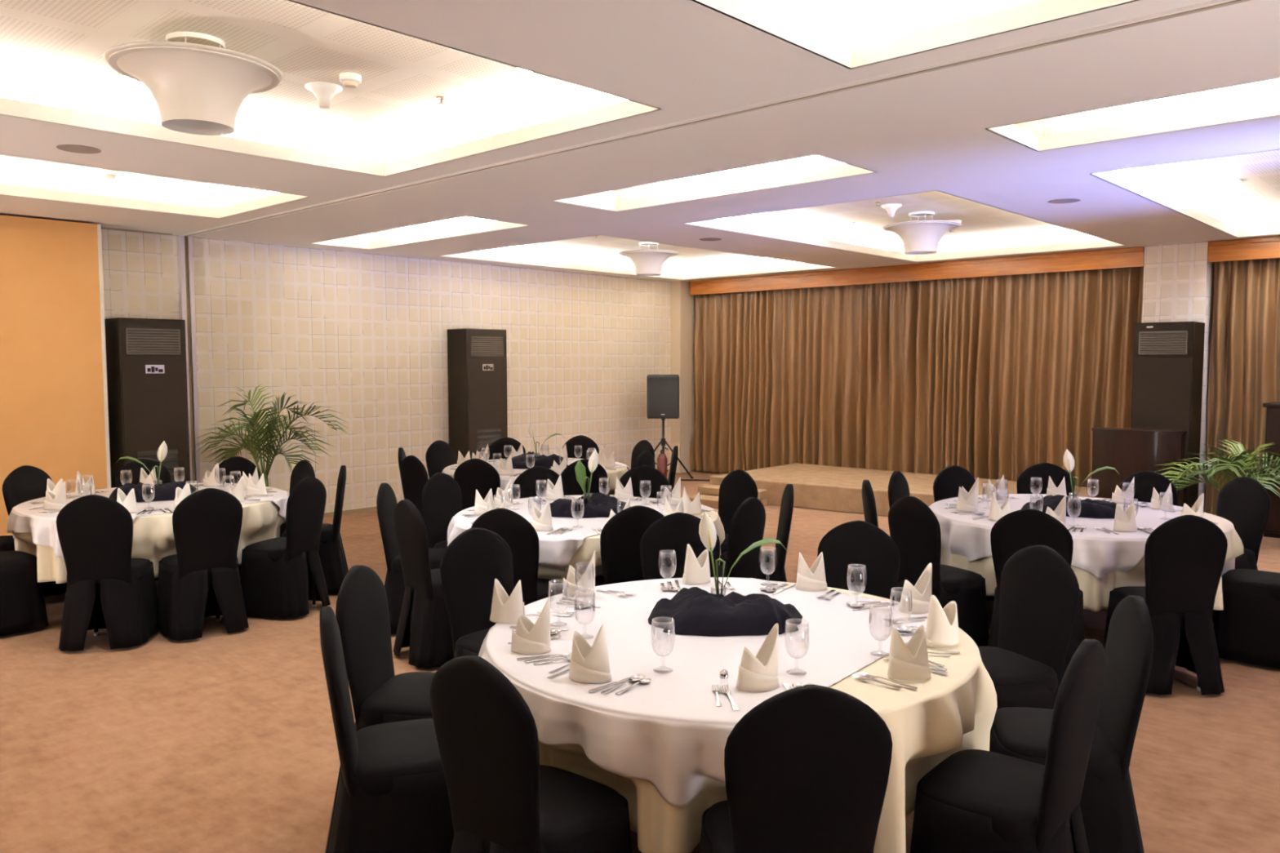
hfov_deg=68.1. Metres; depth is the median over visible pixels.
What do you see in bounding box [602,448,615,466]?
napkin
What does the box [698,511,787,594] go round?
flower arrangement
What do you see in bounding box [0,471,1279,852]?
floor
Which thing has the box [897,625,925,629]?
spoon
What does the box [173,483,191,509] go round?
napkin
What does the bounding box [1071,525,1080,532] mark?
spoon
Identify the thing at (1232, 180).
recessed light
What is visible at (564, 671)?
fork
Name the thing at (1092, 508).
cloth
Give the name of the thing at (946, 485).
banquet chair
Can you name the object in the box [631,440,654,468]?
banquet chair
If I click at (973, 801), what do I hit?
banquet chair
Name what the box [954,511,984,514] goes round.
spoon
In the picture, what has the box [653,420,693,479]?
speaker stand
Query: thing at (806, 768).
banquet chair
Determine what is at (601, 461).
napkin
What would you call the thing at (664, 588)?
spoon
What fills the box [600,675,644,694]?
spoon
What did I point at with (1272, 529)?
cabinet
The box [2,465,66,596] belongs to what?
banquet chair
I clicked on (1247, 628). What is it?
banquet chair
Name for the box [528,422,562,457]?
flower arrangement
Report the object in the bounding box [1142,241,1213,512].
wall column
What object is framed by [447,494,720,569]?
table overlay
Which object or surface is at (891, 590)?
goblet
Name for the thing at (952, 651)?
fork
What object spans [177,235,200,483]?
trim
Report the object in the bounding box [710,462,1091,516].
stage platform
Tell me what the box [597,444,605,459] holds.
napkin
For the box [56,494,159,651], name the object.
banquet chair
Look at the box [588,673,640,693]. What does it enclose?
knife
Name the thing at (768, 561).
banquet chair
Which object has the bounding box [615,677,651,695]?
spoon
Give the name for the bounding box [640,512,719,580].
banquet chair
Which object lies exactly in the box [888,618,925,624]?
fork
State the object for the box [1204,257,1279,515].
curtain
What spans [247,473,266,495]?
napkin
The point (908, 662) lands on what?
napkin
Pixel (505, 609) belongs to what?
napkin
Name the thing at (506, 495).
napkin
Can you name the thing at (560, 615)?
fork
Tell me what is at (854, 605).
spoon
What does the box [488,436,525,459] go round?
banquet chair
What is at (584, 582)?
napkin
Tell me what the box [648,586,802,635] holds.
cloth
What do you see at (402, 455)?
banquet chair
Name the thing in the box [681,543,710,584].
napkin
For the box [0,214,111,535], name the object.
partition panel
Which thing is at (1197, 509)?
napkin
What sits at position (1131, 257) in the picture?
pelmet
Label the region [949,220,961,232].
ceiling vent
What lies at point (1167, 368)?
air conditioner
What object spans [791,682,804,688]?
spoon
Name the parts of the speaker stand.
leg, leg, leg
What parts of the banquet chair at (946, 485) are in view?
backrest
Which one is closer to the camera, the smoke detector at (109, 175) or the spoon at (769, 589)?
the spoon at (769, 589)
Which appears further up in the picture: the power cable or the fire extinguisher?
the fire extinguisher
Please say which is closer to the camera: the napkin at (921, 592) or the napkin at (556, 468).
the napkin at (921, 592)
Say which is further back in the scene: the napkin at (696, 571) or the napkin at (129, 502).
the napkin at (129, 502)
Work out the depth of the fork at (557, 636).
3.41 m
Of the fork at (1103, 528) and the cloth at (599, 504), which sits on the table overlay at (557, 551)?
the cloth at (599, 504)
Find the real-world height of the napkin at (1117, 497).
0.188 m
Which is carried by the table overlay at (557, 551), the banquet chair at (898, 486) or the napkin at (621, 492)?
the napkin at (621, 492)
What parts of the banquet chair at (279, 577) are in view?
seat, backrest, leg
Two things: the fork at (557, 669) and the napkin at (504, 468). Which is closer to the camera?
the fork at (557, 669)
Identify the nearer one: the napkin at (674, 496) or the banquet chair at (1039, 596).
the banquet chair at (1039, 596)
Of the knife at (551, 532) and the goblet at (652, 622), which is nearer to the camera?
the goblet at (652, 622)
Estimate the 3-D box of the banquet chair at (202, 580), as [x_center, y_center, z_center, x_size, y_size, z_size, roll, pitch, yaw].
[-2.866,0.857,6.187,0.501,0.958,0.515,-3,5,-40]
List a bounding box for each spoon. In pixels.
[141,508,153,514]
[512,627,561,632]
[524,652,571,662]
[533,656,571,665]
[552,527,567,534]
[555,602,584,608]
[559,528,573,533]
[559,599,591,607]
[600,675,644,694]
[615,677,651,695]
[660,582,668,591]
[666,582,678,591]
[760,583,777,591]
[764,583,787,591]
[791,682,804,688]
[846,600,880,604]
[849,602,889,607]
[895,627,925,631]
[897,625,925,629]
[928,660,944,666]
[928,663,946,671]
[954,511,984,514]
[959,512,984,515]
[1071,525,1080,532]
[1080,526,1086,532]
[1137,527,1152,533]
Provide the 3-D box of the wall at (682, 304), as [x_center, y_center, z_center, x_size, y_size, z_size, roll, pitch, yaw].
[0.726,-0.786,15.153,0.200,3.020,0.490,4,5,43]
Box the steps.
[688,484,767,508]
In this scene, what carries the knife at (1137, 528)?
on the tablecloth at (1098, 553)
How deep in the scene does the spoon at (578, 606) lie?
3.84 m
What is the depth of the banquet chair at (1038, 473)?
7.42 m
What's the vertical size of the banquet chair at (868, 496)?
0.958 m
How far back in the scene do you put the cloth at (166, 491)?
6.81 m
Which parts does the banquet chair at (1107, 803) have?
seat, backrest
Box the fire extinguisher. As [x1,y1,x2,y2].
[657,447,668,478]
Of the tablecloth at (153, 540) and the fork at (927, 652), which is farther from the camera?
the tablecloth at (153, 540)
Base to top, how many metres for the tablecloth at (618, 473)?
0.418 m
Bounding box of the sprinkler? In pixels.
[436,96,447,105]
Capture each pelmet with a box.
[689,246,1144,295]
[1207,235,1279,262]
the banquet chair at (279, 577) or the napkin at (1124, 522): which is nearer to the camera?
the napkin at (1124, 522)
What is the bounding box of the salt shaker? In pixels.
[719,669,728,693]
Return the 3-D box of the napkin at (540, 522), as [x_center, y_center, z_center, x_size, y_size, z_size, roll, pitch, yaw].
[-0.580,0.524,5.615,0.136,0.178,0.103,2,4,29]
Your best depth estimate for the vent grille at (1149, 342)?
9.94 m
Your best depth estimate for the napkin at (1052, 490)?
6.87 m
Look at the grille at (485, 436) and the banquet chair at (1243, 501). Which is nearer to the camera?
the banquet chair at (1243, 501)
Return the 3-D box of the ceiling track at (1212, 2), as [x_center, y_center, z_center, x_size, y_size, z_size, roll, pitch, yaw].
[-0.001,-1.623,5.262,12.500,0.012,0.080,4,5,43]
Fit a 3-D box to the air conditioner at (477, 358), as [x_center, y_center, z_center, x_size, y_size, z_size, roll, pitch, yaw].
[-2.045,-0.143,12.025,0.430,2.165,0.630,4,5,43]
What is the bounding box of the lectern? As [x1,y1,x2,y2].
[1090,426,1186,506]
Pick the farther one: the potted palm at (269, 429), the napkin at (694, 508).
the potted palm at (269, 429)
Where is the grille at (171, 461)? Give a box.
[137,448,178,481]
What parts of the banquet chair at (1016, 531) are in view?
backrest, seat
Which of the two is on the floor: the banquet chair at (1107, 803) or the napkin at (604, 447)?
the banquet chair at (1107, 803)
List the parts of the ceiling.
recess panel, recess panel, recess panel, recess panel, recess panel, recess panel, recess panel, recess panel, recess panel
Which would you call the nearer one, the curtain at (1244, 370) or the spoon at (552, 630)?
the spoon at (552, 630)
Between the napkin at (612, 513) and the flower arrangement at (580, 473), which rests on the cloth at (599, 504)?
the flower arrangement at (580, 473)
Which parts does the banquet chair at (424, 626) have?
leg, backrest, seat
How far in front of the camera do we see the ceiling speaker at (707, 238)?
9.79 m
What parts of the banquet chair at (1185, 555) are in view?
seat, backrest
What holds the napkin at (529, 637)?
on the tablecloth at (669, 731)
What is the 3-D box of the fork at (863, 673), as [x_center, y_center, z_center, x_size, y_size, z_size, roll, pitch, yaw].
[0.771,0.789,2.948,0.193,0.009,0.024,4,5,43]
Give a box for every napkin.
[43,481,66,510]
[45,478,62,497]
[75,471,95,495]
[116,488,137,513]
[139,467,157,484]
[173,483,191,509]
[202,462,219,486]
[227,475,244,502]
[242,466,258,490]
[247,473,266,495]
[457,450,470,466]
[471,452,483,460]
[474,488,493,514]
[475,444,488,462]
[486,494,506,511]
[489,578,524,623]
[493,479,512,506]
[498,454,513,475]
[511,442,523,457]
[511,596,551,653]
[530,500,553,531]
[545,475,564,500]
[551,453,566,475]
[554,444,568,459]
[562,551,595,596]
[568,623,612,684]
[591,453,605,470]
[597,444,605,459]
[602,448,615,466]
[606,497,629,522]
[614,476,633,499]
[661,476,680,505]
[663,497,684,515]
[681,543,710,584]
[682,486,701,515]
[736,622,779,691]
[795,551,827,591]
[887,624,930,680]
[898,562,932,613]
[924,595,959,648]
[955,486,978,511]
[961,477,978,504]
[986,475,1006,499]
[987,492,1010,521]
[1045,496,1066,527]
[1046,475,1066,496]
[1111,476,1134,504]
[1113,503,1137,532]
[1150,483,1173,510]
[1180,493,1204,517]
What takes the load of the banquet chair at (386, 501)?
on the floor
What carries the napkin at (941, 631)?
on the tablecloth at (948, 714)
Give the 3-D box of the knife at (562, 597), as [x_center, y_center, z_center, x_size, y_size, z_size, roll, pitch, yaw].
[-0.245,0.726,3.917,0.224,0.005,0.019,4,5,44]
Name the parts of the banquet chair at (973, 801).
seat, backrest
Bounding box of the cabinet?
[1262,401,1279,537]
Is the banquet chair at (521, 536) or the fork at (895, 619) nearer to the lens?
the fork at (895, 619)
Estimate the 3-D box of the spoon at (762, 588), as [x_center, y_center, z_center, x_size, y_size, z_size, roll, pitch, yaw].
[0.568,0.705,4.173,0.032,0.012,0.156,2,5,32]
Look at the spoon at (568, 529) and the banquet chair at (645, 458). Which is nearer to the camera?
the spoon at (568, 529)
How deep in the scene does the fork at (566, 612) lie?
3.75 m
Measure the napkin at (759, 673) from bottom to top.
0.188 m
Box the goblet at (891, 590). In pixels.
[889,589,912,635]
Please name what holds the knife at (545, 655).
on the tablecloth at (669, 731)
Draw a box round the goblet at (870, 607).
[868,606,893,655]
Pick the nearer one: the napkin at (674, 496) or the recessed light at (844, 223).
the napkin at (674, 496)
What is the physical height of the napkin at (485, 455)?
0.188 m
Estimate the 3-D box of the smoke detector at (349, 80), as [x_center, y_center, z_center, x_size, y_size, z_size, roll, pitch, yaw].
[-1.508,-1.798,4.937,0.110,0.056,0.110,4,5,43]
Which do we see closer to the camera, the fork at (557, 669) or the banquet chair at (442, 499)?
the fork at (557, 669)
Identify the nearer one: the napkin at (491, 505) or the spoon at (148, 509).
the napkin at (491, 505)
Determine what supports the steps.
on the floor
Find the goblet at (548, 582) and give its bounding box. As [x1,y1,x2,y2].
[547,582,568,625]
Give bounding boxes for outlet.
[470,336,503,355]
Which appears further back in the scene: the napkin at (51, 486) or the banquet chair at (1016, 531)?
the napkin at (51, 486)
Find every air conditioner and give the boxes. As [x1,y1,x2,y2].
[104,317,190,488]
[447,328,507,463]
[1130,321,1204,507]
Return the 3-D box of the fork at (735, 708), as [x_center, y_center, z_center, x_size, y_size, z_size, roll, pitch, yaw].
[0.265,0.799,2.798,0.024,0.009,0.193,0,4,-6]
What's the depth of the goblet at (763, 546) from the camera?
4.23 m
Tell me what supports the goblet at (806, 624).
on the tablecloth at (669, 731)
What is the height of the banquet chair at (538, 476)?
0.958 m
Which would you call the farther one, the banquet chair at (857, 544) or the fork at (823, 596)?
the banquet chair at (857, 544)
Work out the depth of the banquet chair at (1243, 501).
6.45 m
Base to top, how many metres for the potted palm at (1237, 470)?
0.992 m
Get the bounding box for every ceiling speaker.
[56,144,101,153]
[699,237,721,240]
[1048,198,1080,204]
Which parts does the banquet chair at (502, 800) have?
backrest, seat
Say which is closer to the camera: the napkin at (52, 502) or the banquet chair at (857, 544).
the banquet chair at (857, 544)
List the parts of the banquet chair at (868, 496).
backrest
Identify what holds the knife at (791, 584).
on the tablecloth at (669, 731)
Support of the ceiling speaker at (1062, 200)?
attached to the ceiling
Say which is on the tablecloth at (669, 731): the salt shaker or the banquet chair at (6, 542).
the salt shaker
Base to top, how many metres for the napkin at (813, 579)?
0.160 m
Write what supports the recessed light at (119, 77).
in the ceiling
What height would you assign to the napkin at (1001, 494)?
0.178 m
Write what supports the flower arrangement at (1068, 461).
on the cloth at (1092, 508)
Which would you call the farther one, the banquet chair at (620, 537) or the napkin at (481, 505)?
the napkin at (481, 505)
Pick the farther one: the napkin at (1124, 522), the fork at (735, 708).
the napkin at (1124, 522)
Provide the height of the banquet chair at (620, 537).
0.958 m
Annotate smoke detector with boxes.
[102,169,118,179]
[339,72,361,88]
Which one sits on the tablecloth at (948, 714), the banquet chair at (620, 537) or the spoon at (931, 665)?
the spoon at (931, 665)
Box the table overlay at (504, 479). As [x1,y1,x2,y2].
[441,457,629,499]
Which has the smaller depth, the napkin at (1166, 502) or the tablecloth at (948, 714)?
the tablecloth at (948, 714)
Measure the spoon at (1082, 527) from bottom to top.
0.012 m
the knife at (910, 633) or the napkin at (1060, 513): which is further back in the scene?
the napkin at (1060, 513)
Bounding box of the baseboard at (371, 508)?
[323,469,668,517]
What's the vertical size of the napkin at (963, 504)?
0.160 m
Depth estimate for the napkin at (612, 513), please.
5.59 m
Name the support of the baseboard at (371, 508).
attached to the wall at (363, 336)
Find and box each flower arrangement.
[116,440,167,485]
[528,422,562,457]
[574,449,599,499]
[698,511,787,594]
[1062,448,1119,498]
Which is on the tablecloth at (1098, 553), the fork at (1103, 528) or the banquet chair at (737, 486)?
the fork at (1103, 528)
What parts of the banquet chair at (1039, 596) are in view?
seat, backrest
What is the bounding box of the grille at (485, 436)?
[476,427,501,454]
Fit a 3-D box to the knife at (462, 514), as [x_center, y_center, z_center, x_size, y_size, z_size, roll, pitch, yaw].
[-1.042,0.575,6.158,0.224,0.005,0.019,0,4,-1]
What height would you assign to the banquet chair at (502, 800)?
0.958 m
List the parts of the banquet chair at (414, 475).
backrest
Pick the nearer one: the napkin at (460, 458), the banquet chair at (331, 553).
the banquet chair at (331, 553)
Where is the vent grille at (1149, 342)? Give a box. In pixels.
[1137,330,1187,354]
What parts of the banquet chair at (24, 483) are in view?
backrest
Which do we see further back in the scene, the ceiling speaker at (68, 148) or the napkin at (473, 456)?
the napkin at (473, 456)
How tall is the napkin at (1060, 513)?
0.188 m
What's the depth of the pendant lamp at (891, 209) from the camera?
9.00 m
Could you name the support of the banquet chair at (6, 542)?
on the floor
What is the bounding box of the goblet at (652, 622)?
[650,620,675,671]
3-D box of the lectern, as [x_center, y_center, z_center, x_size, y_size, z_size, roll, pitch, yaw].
[5.123,0.558,9.827,0.874,1.050,0.339,4,5,43]
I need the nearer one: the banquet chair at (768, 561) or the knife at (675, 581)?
the knife at (675, 581)
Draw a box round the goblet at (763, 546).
[759,546,777,585]
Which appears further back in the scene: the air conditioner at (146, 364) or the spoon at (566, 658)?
the air conditioner at (146, 364)
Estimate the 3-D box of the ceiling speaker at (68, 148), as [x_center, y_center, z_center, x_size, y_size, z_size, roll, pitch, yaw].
[-3.337,-1.649,5.639,0.230,0.006,0.230,4,5,43]
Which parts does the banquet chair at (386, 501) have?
backrest, seat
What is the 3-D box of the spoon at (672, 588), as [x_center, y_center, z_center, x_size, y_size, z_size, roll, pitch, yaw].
[0.139,0.704,4.190,0.043,0.012,0.187,0,4,-5]
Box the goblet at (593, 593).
[573,592,595,638]
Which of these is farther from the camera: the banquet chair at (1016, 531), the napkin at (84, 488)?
the napkin at (84, 488)
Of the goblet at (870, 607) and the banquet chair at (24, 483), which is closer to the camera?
the goblet at (870, 607)
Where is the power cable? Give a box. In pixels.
[680,479,710,480]
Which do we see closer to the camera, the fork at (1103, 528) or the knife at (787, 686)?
the knife at (787, 686)
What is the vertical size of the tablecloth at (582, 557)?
0.418 m
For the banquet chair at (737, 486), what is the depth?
6.98 m
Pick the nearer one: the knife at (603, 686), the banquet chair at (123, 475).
the knife at (603, 686)
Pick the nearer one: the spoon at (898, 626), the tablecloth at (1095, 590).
the spoon at (898, 626)
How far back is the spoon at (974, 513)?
6.17 m
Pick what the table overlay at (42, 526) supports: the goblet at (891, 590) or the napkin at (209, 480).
the napkin at (209, 480)
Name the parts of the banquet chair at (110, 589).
backrest, leg, seat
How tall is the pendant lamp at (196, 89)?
0.395 m
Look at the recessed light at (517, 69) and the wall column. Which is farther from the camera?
the wall column
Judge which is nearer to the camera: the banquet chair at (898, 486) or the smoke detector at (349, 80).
the smoke detector at (349, 80)
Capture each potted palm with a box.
[192,383,349,486]
[1154,438,1279,515]
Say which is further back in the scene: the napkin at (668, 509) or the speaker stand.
the speaker stand
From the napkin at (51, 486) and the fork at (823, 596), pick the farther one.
the napkin at (51, 486)
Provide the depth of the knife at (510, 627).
3.54 m
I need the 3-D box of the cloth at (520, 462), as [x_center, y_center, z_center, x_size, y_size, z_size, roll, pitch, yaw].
[-0.984,0.313,9.041,0.605,0.136,0.419,0,4,-6]
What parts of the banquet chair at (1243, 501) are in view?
backrest, seat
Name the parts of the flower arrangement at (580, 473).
stem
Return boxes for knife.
[462,514,479,515]
[509,626,568,631]
[516,653,561,660]
[546,528,559,534]
[561,596,600,607]
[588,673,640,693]
[674,580,681,591]
[772,583,795,594]
[782,683,791,689]
[852,603,897,610]
[884,657,947,674]
[897,631,914,635]
[1137,528,1151,534]
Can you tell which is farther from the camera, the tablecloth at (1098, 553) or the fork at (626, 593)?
the tablecloth at (1098, 553)
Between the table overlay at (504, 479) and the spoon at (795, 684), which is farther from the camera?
the table overlay at (504, 479)
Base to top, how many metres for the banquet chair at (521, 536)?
0.958 m
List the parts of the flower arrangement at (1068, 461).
stem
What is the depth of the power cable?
14.00 m
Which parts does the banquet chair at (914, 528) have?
backrest, seat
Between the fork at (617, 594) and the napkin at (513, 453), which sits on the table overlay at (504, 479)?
the napkin at (513, 453)
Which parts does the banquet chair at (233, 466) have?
backrest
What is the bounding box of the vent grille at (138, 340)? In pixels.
[125,328,180,354]
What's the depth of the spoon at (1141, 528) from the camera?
5.59 m
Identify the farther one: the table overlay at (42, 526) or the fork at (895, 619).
the table overlay at (42, 526)
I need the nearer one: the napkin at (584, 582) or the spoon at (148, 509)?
the napkin at (584, 582)
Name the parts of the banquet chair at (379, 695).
backrest, seat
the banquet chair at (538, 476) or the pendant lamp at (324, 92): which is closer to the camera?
the pendant lamp at (324, 92)
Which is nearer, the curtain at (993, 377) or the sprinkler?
the sprinkler
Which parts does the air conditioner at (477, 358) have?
panel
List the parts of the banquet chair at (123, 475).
backrest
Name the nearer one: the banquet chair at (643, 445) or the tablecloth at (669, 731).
the tablecloth at (669, 731)
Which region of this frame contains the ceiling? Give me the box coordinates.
[0,0,1279,281]
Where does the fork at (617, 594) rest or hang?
on the tablecloth at (669, 731)
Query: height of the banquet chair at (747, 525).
0.958 m
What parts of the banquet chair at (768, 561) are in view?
seat, backrest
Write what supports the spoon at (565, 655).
on the tablecloth at (669, 731)
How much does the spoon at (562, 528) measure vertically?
0.012 m
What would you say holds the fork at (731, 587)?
on the tablecloth at (669, 731)
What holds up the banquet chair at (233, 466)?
on the floor
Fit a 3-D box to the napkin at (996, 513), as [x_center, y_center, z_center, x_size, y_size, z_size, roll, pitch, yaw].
[2.255,0.499,5.942,0.136,0.178,0.103,1,4,21]
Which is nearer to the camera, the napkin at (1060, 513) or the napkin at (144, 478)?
the napkin at (1060, 513)
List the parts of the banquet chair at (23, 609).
seat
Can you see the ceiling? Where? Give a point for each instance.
(1147, 126)
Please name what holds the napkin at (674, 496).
on the table overlay at (557, 551)
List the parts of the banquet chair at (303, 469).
seat, backrest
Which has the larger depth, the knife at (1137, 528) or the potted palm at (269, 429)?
the potted palm at (269, 429)
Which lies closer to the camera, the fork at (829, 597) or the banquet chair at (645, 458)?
the fork at (829, 597)
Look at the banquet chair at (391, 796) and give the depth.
2.97 m
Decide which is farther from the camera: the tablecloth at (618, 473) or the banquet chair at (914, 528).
the tablecloth at (618, 473)
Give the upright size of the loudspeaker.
0.670 m
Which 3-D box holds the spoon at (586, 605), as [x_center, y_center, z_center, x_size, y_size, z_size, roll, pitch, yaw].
[-0.265,0.725,3.894,0.043,0.012,0.187,-4,5,-44]
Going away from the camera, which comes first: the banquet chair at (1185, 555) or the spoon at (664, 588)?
the spoon at (664, 588)
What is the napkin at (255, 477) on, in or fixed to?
on the table overlay at (42, 526)
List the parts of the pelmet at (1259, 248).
moulding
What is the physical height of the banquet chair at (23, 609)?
0.958 m
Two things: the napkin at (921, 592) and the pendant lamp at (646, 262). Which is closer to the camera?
the napkin at (921, 592)
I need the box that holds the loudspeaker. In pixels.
[646,374,679,420]
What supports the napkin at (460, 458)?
on the table overlay at (504, 479)
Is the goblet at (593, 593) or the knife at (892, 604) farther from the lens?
the knife at (892, 604)
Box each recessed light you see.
[114,74,138,82]
[514,66,534,73]
[842,222,854,224]
[1225,179,1242,182]
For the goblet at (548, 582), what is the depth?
3.59 m
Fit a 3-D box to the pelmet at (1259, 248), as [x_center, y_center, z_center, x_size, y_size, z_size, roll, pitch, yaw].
[7.874,-1.729,8.294,5.095,0.215,0.045,4,5,43]
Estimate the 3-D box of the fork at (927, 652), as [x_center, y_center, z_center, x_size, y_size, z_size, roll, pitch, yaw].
[0.972,0.770,3.229,0.162,0.009,0.020,1,4,12]
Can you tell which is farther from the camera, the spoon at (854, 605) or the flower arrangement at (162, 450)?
the flower arrangement at (162, 450)
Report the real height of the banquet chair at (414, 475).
0.958 m
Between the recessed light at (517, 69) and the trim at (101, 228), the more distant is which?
the trim at (101, 228)
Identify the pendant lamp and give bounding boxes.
[102,31,284,135]
[305,81,342,109]
[617,241,679,275]
[880,204,902,217]
[882,211,961,254]
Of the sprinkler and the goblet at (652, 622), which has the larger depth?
the sprinkler
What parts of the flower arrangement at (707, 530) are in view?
stem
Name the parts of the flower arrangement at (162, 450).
stem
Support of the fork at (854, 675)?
on the tablecloth at (948, 714)
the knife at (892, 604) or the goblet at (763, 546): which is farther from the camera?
the goblet at (763, 546)
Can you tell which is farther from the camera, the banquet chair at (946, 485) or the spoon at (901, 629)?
the banquet chair at (946, 485)
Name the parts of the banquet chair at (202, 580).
seat, backrest, leg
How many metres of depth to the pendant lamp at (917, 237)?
9.37 m
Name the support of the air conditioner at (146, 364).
on the floor
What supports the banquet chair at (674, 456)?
on the floor
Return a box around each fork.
[507,635,561,644]
[525,613,574,616]
[536,611,577,613]
[546,668,569,678]
[548,663,569,673]
[595,589,629,597]
[606,589,635,595]
[711,684,721,706]
[720,684,738,711]
[726,581,734,589]
[817,589,835,598]
[823,592,840,599]
[851,673,901,688]
[858,671,917,688]
[883,616,927,621]
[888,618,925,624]
[927,648,959,653]
[927,652,950,655]
[1101,527,1119,534]
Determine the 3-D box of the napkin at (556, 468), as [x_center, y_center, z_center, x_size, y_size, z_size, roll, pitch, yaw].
[-0.722,0.330,8.411,0.136,0.188,0.103,0,4,5]
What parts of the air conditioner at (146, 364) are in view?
panel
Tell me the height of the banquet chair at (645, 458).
0.958 m
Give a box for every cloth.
[108,480,199,502]
[511,451,568,469]
[550,492,630,518]
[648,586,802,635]
[1021,494,1116,518]
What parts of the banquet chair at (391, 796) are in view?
backrest, seat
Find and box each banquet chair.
[0,535,14,551]
[0,550,48,636]
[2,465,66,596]
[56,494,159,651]
[113,457,171,580]
[157,488,248,640]
[218,456,260,577]
[240,476,330,618]
[280,459,315,537]
[281,465,348,594]
[320,606,454,852]
[335,564,435,732]
[376,483,445,634]
[392,499,453,668]
[398,447,406,499]
[400,455,431,548]
[421,472,462,548]
[425,440,455,478]
[429,655,632,852]
[440,527,513,658]
[453,458,500,510]
[471,507,563,605]
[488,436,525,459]
[511,466,565,499]
[560,458,607,495]
[562,435,599,459]
[595,505,664,586]
[619,465,670,498]
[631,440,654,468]
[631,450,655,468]
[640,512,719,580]
[668,445,678,492]
[699,684,892,852]
[718,469,758,554]
[718,497,765,578]
[720,484,794,582]
[817,520,900,599]
[862,480,897,598]
[888,471,910,507]
[888,496,989,646]
[910,639,1106,852]
[933,465,994,601]
[977,545,1079,709]
[986,508,1084,678]
[989,595,1153,852]
[1016,462,1075,496]
[1102,514,1227,695]
[1119,470,1177,506]
[1212,476,1271,623]
[1213,568,1279,668]
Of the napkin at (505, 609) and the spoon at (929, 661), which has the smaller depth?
the spoon at (929, 661)
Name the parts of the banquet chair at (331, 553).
seat, backrest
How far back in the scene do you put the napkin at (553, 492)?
6.84 m
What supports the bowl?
on the goblet at (806, 624)
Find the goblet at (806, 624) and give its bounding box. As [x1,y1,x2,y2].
[784,622,809,674]
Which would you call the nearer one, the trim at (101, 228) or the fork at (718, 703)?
the fork at (718, 703)
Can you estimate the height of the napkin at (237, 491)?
0.188 m
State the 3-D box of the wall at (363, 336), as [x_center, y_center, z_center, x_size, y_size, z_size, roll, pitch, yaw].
[-4.174,-0.635,10.177,0.200,3.400,14.850,4,5,43]
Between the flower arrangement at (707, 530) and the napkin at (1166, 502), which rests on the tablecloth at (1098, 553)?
the napkin at (1166, 502)
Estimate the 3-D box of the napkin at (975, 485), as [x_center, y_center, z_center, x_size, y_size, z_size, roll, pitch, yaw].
[2.293,0.449,6.618,0.136,0.188,0.103,1,4,18]
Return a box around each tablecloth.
[11,486,284,583]
[478,577,928,807]
[537,497,724,582]
[538,580,997,852]
[605,466,627,495]
[928,493,1182,578]
[940,496,1243,612]
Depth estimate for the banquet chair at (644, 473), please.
7.26 m
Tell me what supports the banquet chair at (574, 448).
on the floor
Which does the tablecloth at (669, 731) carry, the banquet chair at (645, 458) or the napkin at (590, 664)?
the napkin at (590, 664)
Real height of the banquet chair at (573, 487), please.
0.958 m
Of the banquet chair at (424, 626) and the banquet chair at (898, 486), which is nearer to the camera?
the banquet chair at (424, 626)
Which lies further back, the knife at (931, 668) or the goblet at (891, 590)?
the goblet at (891, 590)
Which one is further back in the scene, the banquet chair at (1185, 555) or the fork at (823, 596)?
the banquet chair at (1185, 555)
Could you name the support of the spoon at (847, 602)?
on the tablecloth at (669, 731)
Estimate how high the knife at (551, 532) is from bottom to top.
0.005 m
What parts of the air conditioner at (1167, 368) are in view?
panel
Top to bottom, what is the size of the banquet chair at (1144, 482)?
0.958 m
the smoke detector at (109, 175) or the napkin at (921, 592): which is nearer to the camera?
the napkin at (921, 592)
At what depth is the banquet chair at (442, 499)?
6.74 m
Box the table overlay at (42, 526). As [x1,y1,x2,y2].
[7,483,288,558]
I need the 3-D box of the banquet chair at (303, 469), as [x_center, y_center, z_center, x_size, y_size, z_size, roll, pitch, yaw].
[-2.889,0.761,7.607,0.515,0.958,0.501,-4,5,-44]
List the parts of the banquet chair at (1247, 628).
seat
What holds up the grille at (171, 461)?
attached to the air conditioner at (146, 364)
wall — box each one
[101,228,671,512]
[670,280,696,472]
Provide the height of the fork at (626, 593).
0.009 m
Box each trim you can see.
[101,227,172,235]
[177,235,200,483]
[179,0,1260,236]
[184,0,1241,236]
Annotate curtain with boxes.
[689,266,1143,487]
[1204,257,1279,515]
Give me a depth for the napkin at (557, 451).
9.66 m
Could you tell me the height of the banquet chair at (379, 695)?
0.958 m
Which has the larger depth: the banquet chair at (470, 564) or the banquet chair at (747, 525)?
the banquet chair at (747, 525)

